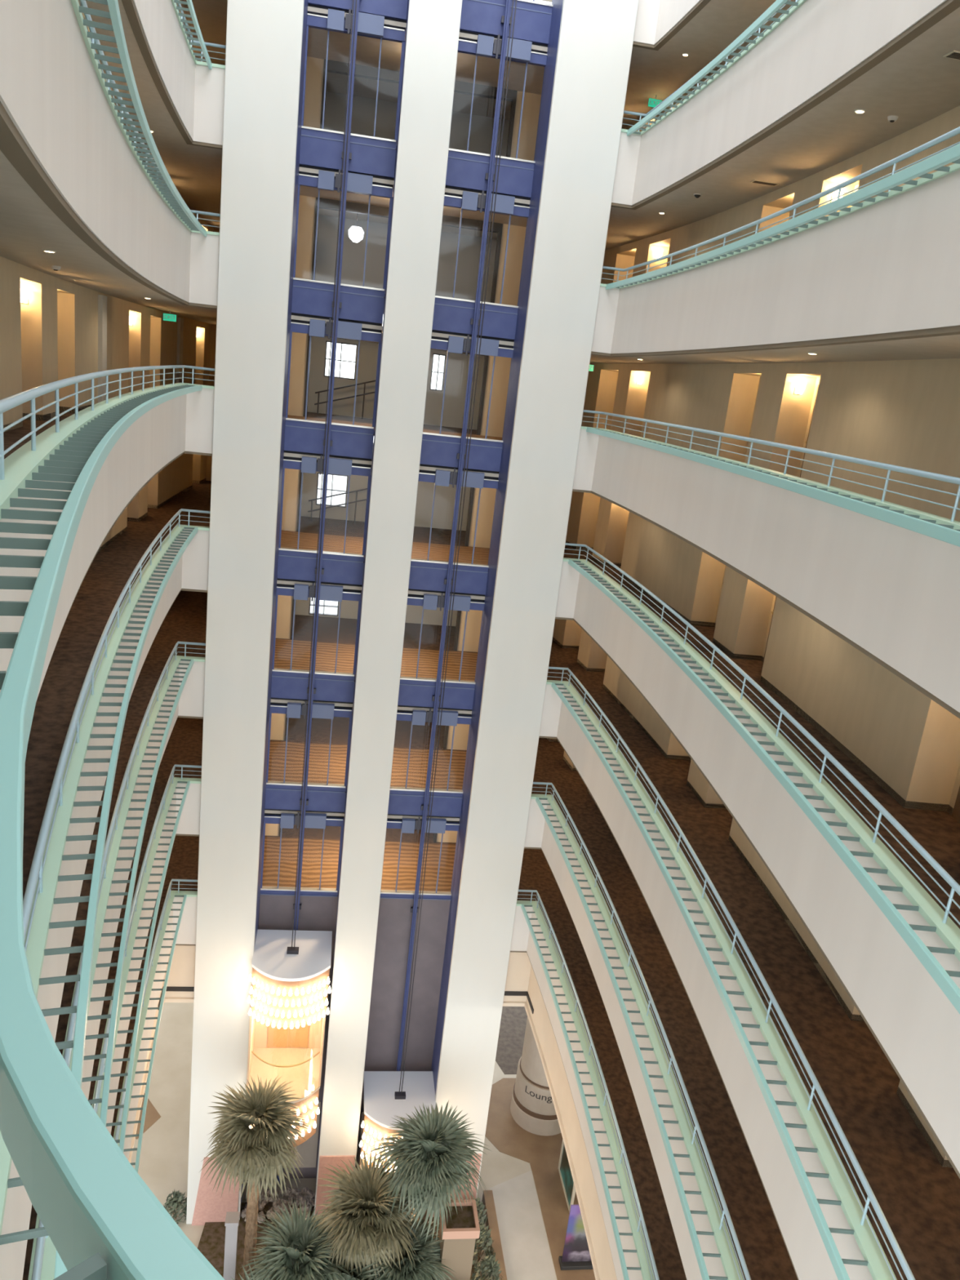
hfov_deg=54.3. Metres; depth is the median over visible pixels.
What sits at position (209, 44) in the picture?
railing
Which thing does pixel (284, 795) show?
elevator shaft frame
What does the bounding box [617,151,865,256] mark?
doors
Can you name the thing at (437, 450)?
door
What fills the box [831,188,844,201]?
wall sconce
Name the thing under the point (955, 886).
railing
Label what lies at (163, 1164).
floor
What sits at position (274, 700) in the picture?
ceiling
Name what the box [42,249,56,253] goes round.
recessed light
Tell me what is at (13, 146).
trim
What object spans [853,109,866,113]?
recessed light
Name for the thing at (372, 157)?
elevator shaft frame
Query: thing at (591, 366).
exit sign
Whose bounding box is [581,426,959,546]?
ledge
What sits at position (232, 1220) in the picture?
bollard post
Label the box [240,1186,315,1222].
shrub
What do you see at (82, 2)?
railing
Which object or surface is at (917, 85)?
ceiling
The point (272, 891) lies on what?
door
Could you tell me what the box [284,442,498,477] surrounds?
ceiling
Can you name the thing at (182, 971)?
wall
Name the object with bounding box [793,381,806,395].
wall sconce
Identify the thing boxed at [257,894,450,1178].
wall
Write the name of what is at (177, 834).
trim
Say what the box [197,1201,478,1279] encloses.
soil
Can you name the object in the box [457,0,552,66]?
spandrel panel
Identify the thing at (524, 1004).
trim
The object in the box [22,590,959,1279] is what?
floor
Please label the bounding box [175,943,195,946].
trim
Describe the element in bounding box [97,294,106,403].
trim
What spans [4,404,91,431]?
baseboard
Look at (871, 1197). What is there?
railing
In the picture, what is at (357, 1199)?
fan palm
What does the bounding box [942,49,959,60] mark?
ceiling vent
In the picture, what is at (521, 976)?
wall
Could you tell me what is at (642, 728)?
baseboard
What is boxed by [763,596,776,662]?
door
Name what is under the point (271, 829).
wall
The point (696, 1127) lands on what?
railing
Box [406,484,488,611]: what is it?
door
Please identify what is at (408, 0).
wall
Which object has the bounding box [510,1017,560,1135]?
round column
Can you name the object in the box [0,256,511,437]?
wall
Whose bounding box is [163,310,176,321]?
exit sign
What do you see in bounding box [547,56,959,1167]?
wall
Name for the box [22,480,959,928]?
floor
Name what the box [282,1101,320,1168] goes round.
panel
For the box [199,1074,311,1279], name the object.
fan palm
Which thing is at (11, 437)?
floor
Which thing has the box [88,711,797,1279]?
floor
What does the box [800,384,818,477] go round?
door
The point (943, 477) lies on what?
railing
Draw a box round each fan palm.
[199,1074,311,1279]
[231,1258,266,1279]
[240,1198,366,1279]
[297,1252,377,1279]
[310,1146,422,1279]
[349,1213,457,1279]
[364,1100,489,1244]
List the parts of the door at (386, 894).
apron trim, sill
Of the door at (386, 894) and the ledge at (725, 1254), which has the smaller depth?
the ledge at (725, 1254)
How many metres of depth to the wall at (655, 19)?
18.06 m
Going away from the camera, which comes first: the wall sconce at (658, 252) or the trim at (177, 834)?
the trim at (177, 834)
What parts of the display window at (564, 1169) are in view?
display panel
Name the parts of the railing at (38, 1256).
post, rod, post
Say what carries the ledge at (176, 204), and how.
on the wall at (51, 91)
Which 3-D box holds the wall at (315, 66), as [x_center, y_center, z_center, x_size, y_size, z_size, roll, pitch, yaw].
[-2.133,-13.214,26.010,7.650,2.157,8.600,4,15,-9]
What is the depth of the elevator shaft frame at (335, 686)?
22.30 m
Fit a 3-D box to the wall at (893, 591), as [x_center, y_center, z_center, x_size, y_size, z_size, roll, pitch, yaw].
[3.235,-0.894,9.776,1.205,1.296,22.383,5,15,-6]
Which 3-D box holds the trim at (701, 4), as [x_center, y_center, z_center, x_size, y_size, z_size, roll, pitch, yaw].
[4.118,-8.587,7.661,1.200,0.050,22.382,5,15,-6]
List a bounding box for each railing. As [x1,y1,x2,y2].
[0,364,214,479]
[22,508,210,952]
[31,641,205,1279]
[78,0,220,227]
[93,764,201,1113]
[114,879,197,1143]
[175,0,226,60]
[517,889,659,1279]
[531,782,751,1279]
[546,666,915,1279]
[564,542,959,924]
[582,409,959,521]
[601,126,959,281]
[622,0,799,131]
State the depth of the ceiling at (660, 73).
20.08 m
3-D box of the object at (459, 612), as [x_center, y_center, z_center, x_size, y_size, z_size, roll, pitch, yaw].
[-2.731,-0.919,25.062,4.480,2.157,0.210,4,15,-9]
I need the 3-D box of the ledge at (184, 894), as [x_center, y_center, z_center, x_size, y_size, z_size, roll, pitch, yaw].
[-4.960,8.528,13.663,1.160,0.102,18.222,2,16,-14]
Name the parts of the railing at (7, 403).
post, post, post, post, post, rod, post, handrail, post, post, post, post, post, post, post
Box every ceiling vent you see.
[750,179,779,186]
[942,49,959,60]
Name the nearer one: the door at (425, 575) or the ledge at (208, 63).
the ledge at (208, 63)
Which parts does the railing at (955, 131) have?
post, post, post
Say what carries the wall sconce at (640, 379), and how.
attached to the wall at (903, 413)
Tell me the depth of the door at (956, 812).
10.71 m
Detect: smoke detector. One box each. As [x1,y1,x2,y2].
[50,265,61,271]
[887,115,898,122]
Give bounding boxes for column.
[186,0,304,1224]
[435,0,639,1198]
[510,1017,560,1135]
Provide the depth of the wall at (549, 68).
21.05 m
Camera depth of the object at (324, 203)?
22.53 m
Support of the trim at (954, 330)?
attached to the wall at (891, 264)
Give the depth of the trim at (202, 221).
28.22 m
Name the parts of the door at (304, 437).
operator arm, apron trim, sill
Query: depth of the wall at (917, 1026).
9.30 m
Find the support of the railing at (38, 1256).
on the ledge at (47, 1273)
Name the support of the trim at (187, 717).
attached to the wall at (191, 702)
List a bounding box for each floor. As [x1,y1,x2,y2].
[3,411,502,458]
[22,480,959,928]
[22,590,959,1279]
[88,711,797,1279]
[111,816,686,1279]
[130,1002,595,1279]
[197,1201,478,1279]
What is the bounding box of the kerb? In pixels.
[482,1190,506,1279]
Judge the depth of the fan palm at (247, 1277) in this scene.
20.66 m
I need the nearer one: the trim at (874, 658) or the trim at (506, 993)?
the trim at (874, 658)
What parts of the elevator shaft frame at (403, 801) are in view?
operator arm, apron trim, sill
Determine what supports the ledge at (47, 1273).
on the wall at (191, 702)
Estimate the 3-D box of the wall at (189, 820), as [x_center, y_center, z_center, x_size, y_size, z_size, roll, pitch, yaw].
[-4.803,6.368,13.043,1.049,1.296,18.200,3,16,-14]
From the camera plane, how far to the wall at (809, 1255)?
11.42 m
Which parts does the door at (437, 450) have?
operator arm, apron trim, sill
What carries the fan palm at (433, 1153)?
on the soil at (212, 1240)
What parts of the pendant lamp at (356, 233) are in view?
lamp shade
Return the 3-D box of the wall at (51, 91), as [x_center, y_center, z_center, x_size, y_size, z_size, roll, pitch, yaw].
[-2.611,-4.263,8.596,2.098,1.296,21.552,1,16,-19]
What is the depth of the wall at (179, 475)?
25.86 m
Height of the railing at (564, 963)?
0.351 m
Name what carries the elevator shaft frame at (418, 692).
in the wall at (549, 68)
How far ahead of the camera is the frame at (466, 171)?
19.71 m
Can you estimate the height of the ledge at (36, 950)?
0.102 m
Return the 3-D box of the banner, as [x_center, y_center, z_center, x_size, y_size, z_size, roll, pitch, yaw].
[2.696,15.452,24.328,1.030,1.950,0.320,4,15,-9]
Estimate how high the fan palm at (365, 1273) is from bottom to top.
3.220 m
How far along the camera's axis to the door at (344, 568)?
21.53 m
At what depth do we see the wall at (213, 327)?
30.73 m
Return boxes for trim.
[0,101,217,308]
[19,263,204,328]
[40,451,212,689]
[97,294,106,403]
[121,0,222,149]
[134,588,207,685]
[155,181,208,229]
[158,986,194,1009]
[167,715,203,742]
[175,833,199,835]
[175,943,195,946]
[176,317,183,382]
[504,991,533,1013]
[510,951,617,1278]
[524,847,686,1278]
[538,736,799,1279]
[555,617,959,1178]
[572,488,959,719]
[591,325,959,356]
[600,362,822,377]
[610,0,959,209]
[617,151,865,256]
[632,0,711,50]
[635,88,693,131]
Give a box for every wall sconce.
[20,288,29,304]
[128,315,133,325]
[635,375,644,384]
[654,249,662,258]
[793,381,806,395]
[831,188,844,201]
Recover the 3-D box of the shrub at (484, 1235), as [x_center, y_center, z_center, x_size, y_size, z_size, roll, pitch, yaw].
[0.017,15.595,24.156,0.854,1.146,0.830,7,15,0]
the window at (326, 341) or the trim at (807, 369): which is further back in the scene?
the window at (326, 341)
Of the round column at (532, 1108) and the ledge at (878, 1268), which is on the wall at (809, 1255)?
the ledge at (878, 1268)
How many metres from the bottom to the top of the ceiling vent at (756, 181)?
0.016 m
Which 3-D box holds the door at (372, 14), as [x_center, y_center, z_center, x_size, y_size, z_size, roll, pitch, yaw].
[-2.313,-13.457,18.273,1.965,2.980,0.260,4,15,-9]
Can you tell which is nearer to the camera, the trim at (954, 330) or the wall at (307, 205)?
the trim at (954, 330)
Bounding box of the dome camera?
[693,193,702,198]
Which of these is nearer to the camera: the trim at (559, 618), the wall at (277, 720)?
the trim at (559, 618)
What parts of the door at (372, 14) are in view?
operator arm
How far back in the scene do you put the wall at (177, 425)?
10.83 m
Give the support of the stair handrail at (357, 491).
on the floor at (937, 832)
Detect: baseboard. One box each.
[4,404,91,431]
[96,478,205,554]
[191,1156,239,1225]
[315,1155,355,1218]
[428,1153,481,1217]
[546,737,597,806]
[552,636,953,1168]
[565,540,953,815]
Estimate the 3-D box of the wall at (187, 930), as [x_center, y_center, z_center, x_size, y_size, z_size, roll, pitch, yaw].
[-5.120,9.147,13.807,1.049,1.296,18.200,3,16,-14]
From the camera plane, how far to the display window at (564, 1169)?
26.69 m
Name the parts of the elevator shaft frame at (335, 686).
operator arm, apron trim, sill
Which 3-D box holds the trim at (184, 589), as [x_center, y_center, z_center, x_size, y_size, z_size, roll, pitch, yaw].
[-4.247,1.454,11.691,1.045,0.050,18.199,3,16,-13]
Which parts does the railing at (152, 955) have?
rod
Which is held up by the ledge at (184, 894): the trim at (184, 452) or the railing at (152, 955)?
the railing at (152, 955)
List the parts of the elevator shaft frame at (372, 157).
operator arm, apron trim, sill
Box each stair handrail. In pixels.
[307,488,367,524]
[314,380,375,418]
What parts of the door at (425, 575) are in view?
operator arm, apron trim, sill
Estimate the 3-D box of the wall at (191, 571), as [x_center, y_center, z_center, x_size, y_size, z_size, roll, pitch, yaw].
[-4.168,0.809,11.514,1.049,1.296,18.200,3,16,-14]
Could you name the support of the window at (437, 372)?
in the wall at (469, 246)
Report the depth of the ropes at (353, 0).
19.59 m
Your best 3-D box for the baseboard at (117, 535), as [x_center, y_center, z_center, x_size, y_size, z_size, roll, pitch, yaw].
[-7.119,-1.220,17.252,1.736,0.090,31.721,3,16,-12]
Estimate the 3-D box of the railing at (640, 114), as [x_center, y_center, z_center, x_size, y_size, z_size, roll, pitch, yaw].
[3.952,-7.285,7.995,1.145,0.351,22.323,5,15,-6]
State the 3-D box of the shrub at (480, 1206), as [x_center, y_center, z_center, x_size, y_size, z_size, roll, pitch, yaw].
[-0.139,15.387,25.021,0.802,1.057,0.782,7,15,0]
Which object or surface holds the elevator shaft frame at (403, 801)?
in the wall at (549, 68)
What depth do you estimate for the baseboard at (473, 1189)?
25.24 m
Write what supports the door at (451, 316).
in the wall at (549, 68)
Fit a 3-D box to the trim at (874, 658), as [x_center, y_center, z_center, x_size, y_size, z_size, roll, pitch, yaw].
[3.166,-0.248,9.954,1.200,0.050,22.382,5,15,-6]
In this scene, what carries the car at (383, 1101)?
on the floor at (163, 1164)
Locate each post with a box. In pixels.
[223,1211,239,1279]
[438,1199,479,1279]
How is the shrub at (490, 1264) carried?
on the soil at (212, 1240)
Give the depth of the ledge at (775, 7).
14.29 m
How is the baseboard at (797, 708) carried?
attached to the wall at (903, 413)
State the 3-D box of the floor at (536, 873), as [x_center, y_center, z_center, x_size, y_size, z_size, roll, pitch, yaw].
[-2.344,8.257,18.125,13.324,0.108,35.503,4,15,-9]
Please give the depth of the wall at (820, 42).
13.04 m
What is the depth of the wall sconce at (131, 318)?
21.60 m
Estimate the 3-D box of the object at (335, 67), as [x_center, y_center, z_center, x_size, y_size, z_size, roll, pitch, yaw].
[-1.462,-12.037,22.006,4.480,2.157,0.210,4,15,-9]
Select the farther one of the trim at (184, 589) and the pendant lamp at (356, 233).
the pendant lamp at (356, 233)
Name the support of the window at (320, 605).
in the wall at (469, 246)
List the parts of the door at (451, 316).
operator arm, apron trim, sill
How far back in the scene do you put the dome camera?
17.21 m
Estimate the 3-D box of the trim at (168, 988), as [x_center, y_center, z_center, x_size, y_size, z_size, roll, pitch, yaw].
[-7.173,8.571,22.432,0.999,0.120,0.755,4,15,-9]
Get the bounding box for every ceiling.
[0,150,959,364]
[78,0,959,249]
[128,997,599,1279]
[176,0,795,128]
[264,795,459,821]
[270,681,471,714]
[276,565,484,599]
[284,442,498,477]
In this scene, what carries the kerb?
on the floor at (163, 1164)
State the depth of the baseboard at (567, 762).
26.04 m
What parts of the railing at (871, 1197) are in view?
post, post, post, post, post, post, post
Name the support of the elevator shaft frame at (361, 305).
in the wall at (305, 5)
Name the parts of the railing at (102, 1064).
rod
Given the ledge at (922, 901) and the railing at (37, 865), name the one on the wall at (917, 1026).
the ledge at (922, 901)
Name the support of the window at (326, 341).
in the wall at (469, 246)
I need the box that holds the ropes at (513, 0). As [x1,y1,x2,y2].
[399,0,516,1093]
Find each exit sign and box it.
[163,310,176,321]
[588,364,594,371]
[648,94,662,107]
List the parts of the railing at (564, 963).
post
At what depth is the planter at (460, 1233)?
21.41 m
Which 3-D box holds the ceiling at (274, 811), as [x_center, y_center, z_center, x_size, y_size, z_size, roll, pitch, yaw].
[-2.098,6.107,17.534,13.324,0.080,35.503,4,15,-9]
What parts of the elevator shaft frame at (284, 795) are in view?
operator arm, sill, apron trim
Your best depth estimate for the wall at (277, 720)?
26.25 m
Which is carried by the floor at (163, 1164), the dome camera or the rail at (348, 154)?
the rail at (348, 154)
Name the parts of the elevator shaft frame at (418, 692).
operator arm, apron trim, sill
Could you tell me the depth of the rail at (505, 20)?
21.25 m
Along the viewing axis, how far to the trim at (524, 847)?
17.45 m
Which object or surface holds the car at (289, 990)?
attached to the wall at (305, 5)
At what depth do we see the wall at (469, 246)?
25.53 m
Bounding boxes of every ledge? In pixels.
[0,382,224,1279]
[0,524,209,1279]
[27,655,204,1279]
[71,0,219,236]
[91,777,200,1152]
[113,890,197,1173]
[171,0,225,69]
[515,900,654,1279]
[530,793,743,1279]
[546,680,897,1279]
[563,557,959,1013]
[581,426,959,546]
[600,143,959,289]
[621,0,806,135]
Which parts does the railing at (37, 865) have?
post, post, post, post, post, post, post, post, post, post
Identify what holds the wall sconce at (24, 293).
attached to the wall at (53, 337)
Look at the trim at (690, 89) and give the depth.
21.13 m
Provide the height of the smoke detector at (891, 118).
0.057 m
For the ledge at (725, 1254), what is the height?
0.102 m
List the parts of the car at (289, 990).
bulb, bulb, bulb, bulb, bulb, bulb, bulb, bulb, bulb, bulb, bulb, bulb, bulb, bulb, bulb, bulb, bulb, bulb, bulb, cabin handrail, bulb, cabin door frame, cabin door, bulb, bulb, bulb, bulb, bulb, bulb, bulb, bulb, bulb, bulb, bulb, bulb, bulb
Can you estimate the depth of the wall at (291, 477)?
24.52 m
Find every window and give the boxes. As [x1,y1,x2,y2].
[308,597,338,616]
[315,472,347,507]
[324,340,357,379]
[429,353,446,391]
[558,1138,575,1213]
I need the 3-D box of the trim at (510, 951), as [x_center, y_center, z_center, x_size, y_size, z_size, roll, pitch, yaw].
[1.897,10.869,13.010,1.200,0.050,22.382,5,15,-6]
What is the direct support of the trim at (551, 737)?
attached to the wall at (809, 1255)
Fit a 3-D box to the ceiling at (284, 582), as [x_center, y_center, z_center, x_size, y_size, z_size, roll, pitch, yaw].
[-1.464,0.548,16.006,13.324,0.080,35.503,4,15,-9]
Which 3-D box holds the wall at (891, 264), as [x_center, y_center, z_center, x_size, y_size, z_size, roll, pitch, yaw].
[3.552,-3.673,9.012,1.205,1.296,22.383,5,15,-6]
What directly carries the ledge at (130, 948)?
on the wall at (189, 820)
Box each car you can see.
[246,929,332,1146]
[355,1071,436,1226]
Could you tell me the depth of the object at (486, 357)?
23.60 m
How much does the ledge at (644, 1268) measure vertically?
0.102 m
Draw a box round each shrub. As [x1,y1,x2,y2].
[163,1189,186,1224]
[240,1186,315,1222]
[470,1254,502,1279]
[471,1224,495,1268]
[473,1197,488,1229]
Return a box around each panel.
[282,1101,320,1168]
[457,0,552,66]
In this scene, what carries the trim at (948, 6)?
attached to the wall at (820, 42)
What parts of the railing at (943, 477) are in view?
post, post, post, post, post, handrail, post, post, post, post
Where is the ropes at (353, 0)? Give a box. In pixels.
[291,0,356,949]
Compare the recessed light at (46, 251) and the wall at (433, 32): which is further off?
the wall at (433, 32)
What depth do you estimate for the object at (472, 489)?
24.51 m
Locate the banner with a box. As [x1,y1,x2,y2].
[558,1204,593,1270]
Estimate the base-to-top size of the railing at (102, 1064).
0.351 m
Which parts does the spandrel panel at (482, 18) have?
operator arm, apron trim, sill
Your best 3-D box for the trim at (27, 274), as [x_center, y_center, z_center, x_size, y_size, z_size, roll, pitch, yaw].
[-6.966,-6.272,16.994,1.329,0.170,26.340,3,16,-12]
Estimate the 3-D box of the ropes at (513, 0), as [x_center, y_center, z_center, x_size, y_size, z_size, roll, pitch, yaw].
[-0.181,-4.758,19.812,0.081,34.560,0.024,4,15,-9]
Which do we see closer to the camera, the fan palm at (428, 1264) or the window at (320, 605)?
the fan palm at (428, 1264)
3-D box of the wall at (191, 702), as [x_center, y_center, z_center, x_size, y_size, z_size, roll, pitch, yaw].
[-4.486,3.588,12.279,1.049,1.296,18.200,3,16,-14]
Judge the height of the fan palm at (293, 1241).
3.640 m
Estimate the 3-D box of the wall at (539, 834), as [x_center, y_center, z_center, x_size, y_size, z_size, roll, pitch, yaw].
[2.283,7.444,12.068,1.205,1.296,22.383,5,15,-6]
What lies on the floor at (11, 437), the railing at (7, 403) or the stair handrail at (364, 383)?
the stair handrail at (364, 383)
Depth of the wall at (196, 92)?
16.09 m
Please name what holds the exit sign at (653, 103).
hanging from the ceiling at (660, 73)
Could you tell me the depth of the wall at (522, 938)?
18.29 m
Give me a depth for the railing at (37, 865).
7.81 m
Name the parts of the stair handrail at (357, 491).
post, post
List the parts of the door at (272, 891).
sill, apron trim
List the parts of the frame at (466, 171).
operator arm, apron trim, sill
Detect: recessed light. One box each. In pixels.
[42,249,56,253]
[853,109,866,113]
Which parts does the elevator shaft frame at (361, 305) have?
operator arm, apron trim, sill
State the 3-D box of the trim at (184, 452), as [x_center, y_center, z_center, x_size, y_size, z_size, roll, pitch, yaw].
[-3.003,-0.838,9.537,2.093,0.050,21.552,1,16,-19]
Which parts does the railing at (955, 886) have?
post, post, post, post, post, post, post, post, post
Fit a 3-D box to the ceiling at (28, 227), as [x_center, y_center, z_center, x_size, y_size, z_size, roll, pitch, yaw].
[-0.703,-4.985,14.439,13.228,0.080,35.945,4,16,-10]
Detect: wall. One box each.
[0,0,219,306]
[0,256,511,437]
[0,387,214,702]
[0,528,209,1279]
[81,660,204,1099]
[98,453,206,552]
[106,782,200,1134]
[123,896,197,1159]
[133,0,225,145]
[133,945,195,1129]
[163,188,213,231]
[205,228,219,480]
[240,0,307,1204]
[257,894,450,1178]
[265,823,457,842]
[270,713,469,750]
[275,595,482,652]
[281,468,496,547]
[295,91,509,626]
[295,195,526,306]
[303,56,541,160]
[313,0,462,1216]
[315,0,408,1193]
[431,0,563,1094]
[503,951,617,1279]
[510,906,643,1279]
[524,799,725,1279]
[539,684,873,1279]
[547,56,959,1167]
[555,561,959,1173]
[573,428,959,712]
[591,169,959,353]
[611,0,946,205]
[633,0,700,44]
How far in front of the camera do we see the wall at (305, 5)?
20.14 m
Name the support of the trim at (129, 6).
attached to the wall at (196, 92)
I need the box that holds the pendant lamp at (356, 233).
[348,213,364,242]
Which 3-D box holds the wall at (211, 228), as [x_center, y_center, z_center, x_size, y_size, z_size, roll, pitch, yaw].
[-6.265,-7.665,15.113,1.789,2.157,32.448,3,16,-13]
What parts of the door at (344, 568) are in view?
operator arm, apron trim, sill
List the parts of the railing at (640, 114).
handrail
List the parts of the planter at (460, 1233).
post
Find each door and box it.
[260,823,343,897]
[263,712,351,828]
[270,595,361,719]
[275,467,371,601]
[283,331,382,476]
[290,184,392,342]
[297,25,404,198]
[306,0,408,42]
[380,831,451,900]
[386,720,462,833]
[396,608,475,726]
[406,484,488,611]
[417,351,502,488]
[430,209,518,358]
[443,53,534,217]
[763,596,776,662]
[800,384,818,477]
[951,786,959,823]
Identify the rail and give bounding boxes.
[277,0,359,1184]
[396,0,511,1071]
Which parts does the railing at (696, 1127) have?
post, post, post, post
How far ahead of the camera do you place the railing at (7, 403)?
6.62 m
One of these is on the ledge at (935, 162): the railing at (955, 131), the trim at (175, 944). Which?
the railing at (955, 131)
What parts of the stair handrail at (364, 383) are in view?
post, post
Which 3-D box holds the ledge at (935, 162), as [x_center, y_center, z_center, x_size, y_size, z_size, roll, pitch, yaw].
[3.539,-4.304,8.836,1.333,0.102,22.402,5,15,-5]
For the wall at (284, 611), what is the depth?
25.38 m
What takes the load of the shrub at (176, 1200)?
on the floor at (163, 1164)
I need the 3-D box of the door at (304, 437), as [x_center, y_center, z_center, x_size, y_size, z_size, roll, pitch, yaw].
[-3.264,-5.118,20.565,1.965,2.980,0.260,4,15,-9]

